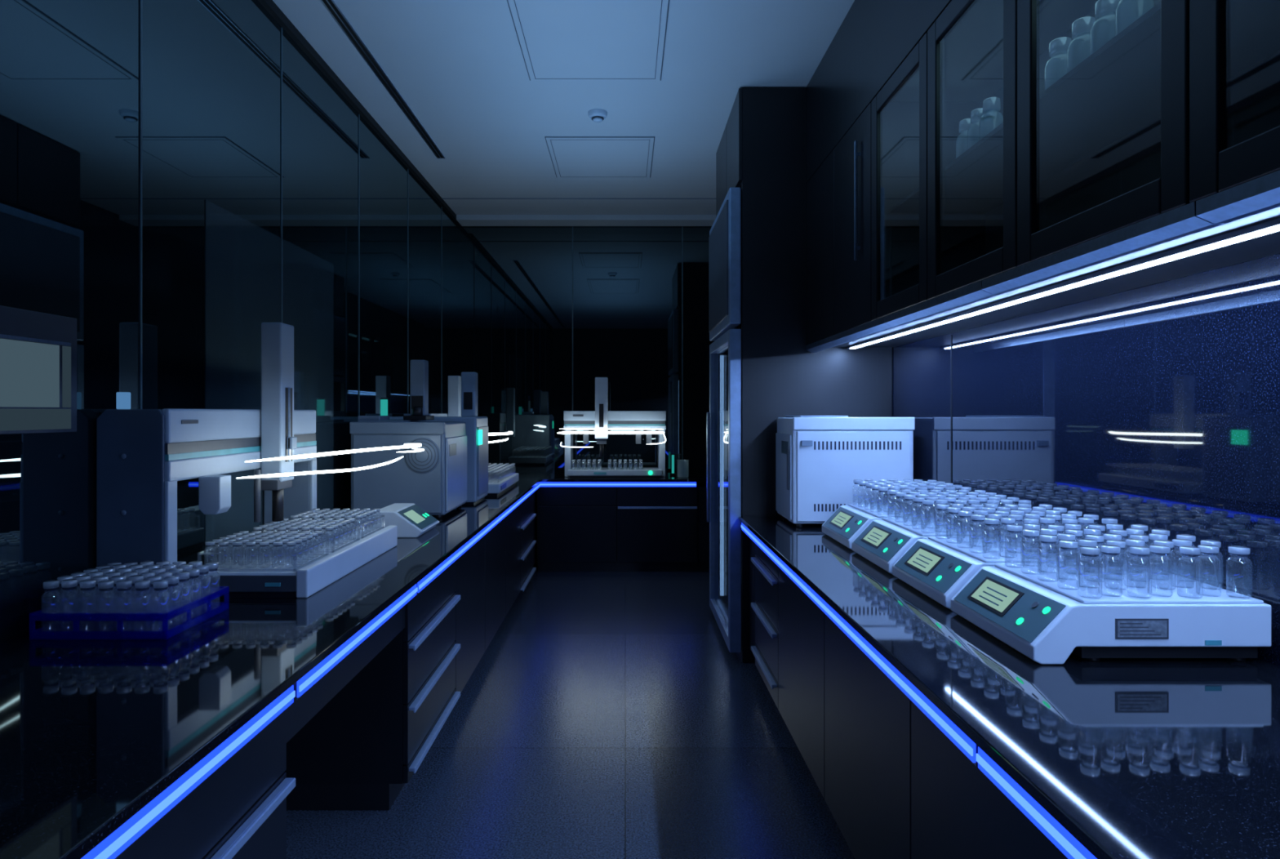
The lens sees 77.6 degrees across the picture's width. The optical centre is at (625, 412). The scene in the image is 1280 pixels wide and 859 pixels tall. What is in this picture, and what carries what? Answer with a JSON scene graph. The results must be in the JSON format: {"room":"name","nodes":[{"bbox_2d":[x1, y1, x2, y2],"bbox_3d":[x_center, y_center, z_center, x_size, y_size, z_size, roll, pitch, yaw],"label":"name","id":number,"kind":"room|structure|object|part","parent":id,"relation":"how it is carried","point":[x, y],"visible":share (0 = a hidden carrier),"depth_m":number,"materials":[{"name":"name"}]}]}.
{"room":"laboratory","nodes":[
{"label":"laboratory","id":0,"kind":"room"},
{"bbox_2d":[0,0,459,641],"bbox_3d":[-1.760,-0.225,3.030,0.120,3.450,10.460,0,0,0],"label":"wall","id":1,"kind":"structure","parent":0,"point":[69,69],"depth_m":2.89,"materials":[{"name":"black glass"}]},
{"bbox_2d":[0,305,76,434],"bbox_3d":[-1.696,-0.115,2.290,0.008,0.350,0.340,0,0,0],"label":"monitor","id":2,"kind":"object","parent":1,"relation":"in","point":[38,349],"depth_m":2.29,"materials":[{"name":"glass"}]},
{"bbox_2d":[204,200,333,563],"bbox_3d":[-1.698,-0.121,3.925,0.003,1.477,1.410,0,0,0],"label":"wall panel","id":3,"kind":"object","parent":1,"relation":"attached to","point":[243,259],"visible":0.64,"depth_m":3.64,"materials":[{"name":"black glass"}]},
{"bbox_2d":[139,0,461,415],"bbox_3d":[-1.685,-0.666,2.980,0.030,2.567,10.360,0,0,0],"label":"trim","id":4,"kind":"structure","parent":1,"relation":"attached to","point":[271,7],"depth_m":4.41,"materials":[{"name":"black metal"}]},
{"bbox_2d":[272,0,854,214],"bbox_3d":[-0.050,-2.000,2.980,3.600,0.100,10.660,0,0,0],"label":"ceiling","id":5,"kind":"structure","parent":0,"point":[459,66],"depth_m":4.79,"materials":[{"name":"paint"}]},
{"bbox_2d":[320,0,444,158],"bbox_3d":[-1.410,-1.947,2.050,0.060,0.007,8.100,0,0,0],"label":"diffuser","id":6,"kind":"object","parent":5,"relation":"in","point":[334,10],"depth_m":4.52,"materials":[{"name":"black metal"}]},
{"bbox_2d":[506,0,669,80],"bbox_3d":[-0.175,-1.945,3.985,0.770,0.011,1.370,0,0,0],"label":"ceiling access panel","id":7,"kind":"object","parent":5,"relation":"in","point":[559,40],"depth_m":4.13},
{"bbox_2d":[587,108,607,122],"bbox_3d":[-0.180,-1.923,5.180,0.128,0.055,0.128,0,0,0],"label":"smoke detector","id":8,"kind":"object","parent":5,"relation":"attached to","point":[597,115],"visible":1,"depth_m":5.14,"materials":[{"name":"plastic"}]},
{"bbox_2d":[544,136,654,177],"bbox_3d":[-0.180,-1.945,6.115,0.780,0.011,0.970,0,0,0],"label":"ceiling access panel","id":9,"kind":"object","parent":5,"relation":"in","point":[571,157],"depth_m":6.04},
{"bbox_2d":[286,558,854,858],"bbox_3d":[-0.050,1.550,2.980,3.600,0.100,10.660,0,0,0],"label":"floor","id":10,"kind":"structure","parent":0,"point":[606,714],"depth_m":3.50,"materials":[{"name":"tile"}]},
{"bbox_2d":[0,479,540,858],"bbox_3d":[-1.240,1.060,2.940,0.910,0.880,8.880,0,0,0],"label":"lab bench","id":11,"kind":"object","parent":10,"relation":"on","point":[198,741],"depth_m":2.02,"materials":[{"name":"black stone"}]},
{"bbox_2d":[32,560,219,634],"bbox_3d":[-1.438,0.542,2.340,0.375,0.156,0.340,0,0,0],"label":"vials","id":12,"kind":"object","parent":11,"relation":"on","point":[162,575],"visible":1,"depth_m":2.30,"materials":[{"name":"clear glass"}]},
{"bbox_2d":[96,322,424,606],"bbox_3d":[-1.391,0.130,3.518,0.597,0.980,1.965,0,0,0],"label":"robotic autosampler","id":13,"kind":"object","parent":11,"relation":"on","point":[142,455],"visible":0.94,"depth_m":2.70,"materials":[{"name":"white plastic"}]},
{"bbox_2d":[115,391,130,408],"bbox_3d":[-1.620,-0.037,2.570,0.040,0.055,0.039,0,0,0],"label":"lamp","id":14,"kind":"object","parent":13,"relation":"on","point":[122,398],"depth_m":2.55,"materials":[{"name":"blue plastic"}]},
{"bbox_2d":[235,443,424,478],"bbox_3d":[-1.181,0.209,3.550,0.160,0.095,1.901,0,0,1],"label":"light","id":15,"kind":"object","parent":13,"relation":"attached to","point":[407,445],"depth_m":3.29,"materials":[{"name":"white plastic"}]},
{"bbox_2d":[192,507,397,597],"bbox_3d":[-1.255,0.530,3.178,0.390,0.180,1.055,0,0,0],"label":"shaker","id":16,"kind":"object","parent":11,"relation":"on","point":[294,563],"visible":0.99,"depth_m":2.88,"materials":[{"name":"white plastic"}]},
{"bbox_2d":[372,502,439,537],"bbox_3d":[-1.126,0.555,4.115,0.247,0.130,0.370,0,0,0],"label":"shaker","id":17,"kind":"object","parent":11,"relation":"on","point":[411,521],"visible":0.84,"depth_m":3.95,"materials":[{"name":"white plastic"}]},
{"bbox_2d":[349,360,466,518],"bbox_3d":[-1.318,0.150,4.937,0.564,0.940,0.646,0,0,0],"label":"instrument","id":18,"kind":"object","parent":11,"relation":"on","point":[433,478],"visible":0.91,"depth_m":4.62,"materials":[{"name":"white metal"}]},
{"bbox_3d":[-1.318,0.334,4.937,0.564,0.572,0.646,0,0,0],"label":"casing","id":19,"kind":"part","parent":18,"relation":"part of","materials":[{"name":"grey metal"}]},
{"bbox_2d":[389,372,488,504],"bbox_3d":[-1.304,0.170,5.570,0.633,0.900,0.460,0,0,0],"label":"module","id":20,"kind":"object","parent":11,"relation":"on","point":[477,427],"visible":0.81,"depth_m":5.46,"materials":[{"name":"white plastic"}]},
{"bbox_2d":[403,375,512,443],"bbox_3d":[-1.307,0.160,6.480,0.706,0.920,1.161,0,0,0],"label":"robotic autosampler","id":21,"kind":"object","parent":11,"relation":"on","point":[454,381],"visible":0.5,"depth_m":6.50,"materials":[{"name":"grey metal"}]},
{"bbox_2d":[488,431,512,443],"bbox_3d":[-1.061,0.201,6.416,0.112,0.082,1.067,0,0,10],"label":"light","id":22,"kind":"object","parent":21,"relation":"attached to","point":[509,432],"depth_m":6.43,"materials":[{"name":"white plastic"}]},
{"bbox_2d":[487,462,518,495],"bbox_3d":[-1.153,0.529,6.415,0.454,0.181,1.070,0,0,0],"label":"platform","id":23,"kind":"object","parent":11,"relation":"on","point":[499,482],"visible":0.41,"depth_m":6.28,"materials":[{"name":"white plastic"}]},
{"bbox_2d":[517,472,709,571],"bbox_3d":[-0.058,1.060,7.772,3.275,0.880,0.765,0,0,0],"label":"base cabinet","id":24,"kind":"object","parent":10,"relation":"on","point":[584,524],"depth_m":7.44,"materials":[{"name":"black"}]},
{"bbox_2d":[557,377,666,477],"bbox_3d":[-0.125,0.145,7.717,1.031,0.950,0.566,0,0,0],"label":"robotic autosampler","id":25,"kind":"object","parent":24,"relation":"on","point":[601,420],"visible":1,"depth_m":7.60,"materials":[{"name":"white plastic"}]},
{"bbox_2d":[557,428,666,447],"bbox_3d":[-0.127,0.239,7.476,1.023,0.179,0.101,0,0,-3],"label":"light","id":26,"kind":"object","parent":25,"relation":"attached to","point":[601,435],"depth_m":7.48,"materials":[{"name":"white plastic"}]},
{"bbox_2d":[517,472,706,481],"bbox_3d":[-0.058,0.632,7.772,3.275,0.025,0.765,0,0,0],"label":"countertop","id":27,"kind":"structure","parent":24,"relation":"on","point":[544,477],"depth_m":7.42,"materials":[{"name":"black stone"}]},
{"bbox_2d":[670,454,675,475],"bbox_3d":[0.470,0.520,7.850,0.060,0.200,0.060,0,0,0],"label":"lamp","id":28,"kind":"object","parent":24,"relation":"on","point":[673,473],"visible":1,"depth_m":7.84,"materials":[{"name":"teal plastic"}]},
{"bbox_2d":[676,459,688,477],"bbox_3d":[0.550,0.537,7.600,0.120,0.164,0.120,0,0,0],"label":"glass beaker","id":29,"kind":"object","parent":24,"relation":"on","point":[682,464],"visible":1,"depth_m":7.55,"materials":[{"name":"glass"}]},
{"bbox_2d":[706,88,892,662],"bbox_3d":[1.095,-0.220,5.365,1.000,3.440,1.210,0,0,0],"label":"tall cabinet","id":30,"kind":"object","parent":10,"relation":"on","point":[762,371],"visible":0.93,"depth_m":4.76,"materials":[{"name":"black metal"}]},
{"bbox_2d":[739,516,1279,858],"bbox_3d":[1.137,1.060,1.620,0.915,0.880,6.240,0,0,0],"label":"countertop","id":31,"kind":"structure","parent":10,"relation":"on","point":[922,733],"depth_m":1.82,"materials":[{"name":"black stone"}]},
{"bbox_2d":[775,415,915,527],"bbox_3d":[1.214,0.319,4.487,0.672,0.602,0.485,0,0,0],"label":"instrument","id":32,"kind":"object","parent":31,"relation":"on","point":[819,459],"visible":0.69,"depth_m":4.26,"materials":[{"name":"white metal"}]},
{"bbox_2d":[822,479,971,549],"bbox_3d":[1.292,0.479,3.803,0.585,0.282,0.503,0,0,0],"label":"shaker","id":33,"kind":"object","parent":31,"relation":"on","point":[848,522],"visible":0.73,"depth_m":3.75,"materials":[{"name":"white plastic"}]},
{"bbox_2d":[851,488,1039,573],"bbox_3d":[1.292,0.479,3.268,0.585,0.282,0.503,0,0,0],"label":"shaker","id":34,"kind":"object","parent":31,"relation":"on","point":[883,541],"visible":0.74,"depth_m":3.22,"materials":[{"name":"white plastic"}]},
{"bbox_2d":[892,502,1132,609],"bbox_3d":[1.292,0.479,2.733,0.585,0.282,0.503,0,0,0],"label":"shaker","id":35,"kind":"object","parent":31,"relation":"on","point":[938,567],"visible":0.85,"depth_m":2.67,"materials":[{"name":"white plastic"}]},
{"bbox_2d":[951,523,1271,663],"bbox_3d":[1.292,0.479,2.198,0.585,0.282,0.503,0,0,0],"label":"shaker","id":36,"kind":"object","parent":31,"relation":"on","point":[1046,613],"visible":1,"depth_m":2.00,"materials":[{"name":"white plastic"}]},
{"bbox_2d":[459,226,714,558],"bbox_3d":[-0.050,-0.225,8.220,3.300,3.450,0.120,0,0,0],"label":"wall","id":37,"kind":"structure","parent":0,"point":[516,282],"depth_m":8.16,"materials":[{"name":"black glass"}]},
{"bbox_2d":[462,226,693,459],"bbox_3d":[-0.485,-0.666,8.145,2.370,2.567,0.030,0,0,0],"label":"trim","id":38,"kind":"structure","parent":37,"relation":"attached to","point":[462,226],"depth_m":8.16,"materials":[{"name":"black metal"}]},
{"bbox_2d":[441,198,715,226],"bbox_3d":[-0.035,-1.925,7.690,3.270,0.050,0.880,0,0,0],"label":"trim","id":39,"kind":"structure","parent":37,"relation":"attached to","point":[464,220],"depth_m":7.86,"materials":[{"name":"paint"}]},
{"bbox_2d":[892,253,1279,666],"bbox_3d":[1.660,-0.225,3.030,0.120,3.450,10.460,0,0,0],"label":"wall","id":40,"kind":"structure","parent":0,"point":[1157,406],"depth_m":2.46,"materials":[{"name":"blue glass"}]},
{"bbox_2d":[951,334,951,503],"bbox_3d":[1.598,0.120,3.902,0.004,1.000,0.004,0,0,0],"label":"joint","id":41,"kind":"object","parent":40,"relation":"attached to","point":[951,335],"visible":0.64,"depth_m":3.90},
{"bbox_2d":[805,0,1279,352],"bbox_3d":[1.327,-1.147,1.627,0.543,1.585,6.255,0,0,0],"label":"upper cabinet","id":42,"kind":"object","parent":40,"relation":"attached to","point":[970,163],"visible":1,"depth_m":2.59,"materials":[{"name":"black laminate"}]},
{"bbox_3d":[1.337,-0.377,1.620,0.523,0.043,6.240,0,0,0],"label":"light rail","id":43,"kind":"part","parent":42,"relation":"part of","materials":[{"name":"metal"}]}
]}

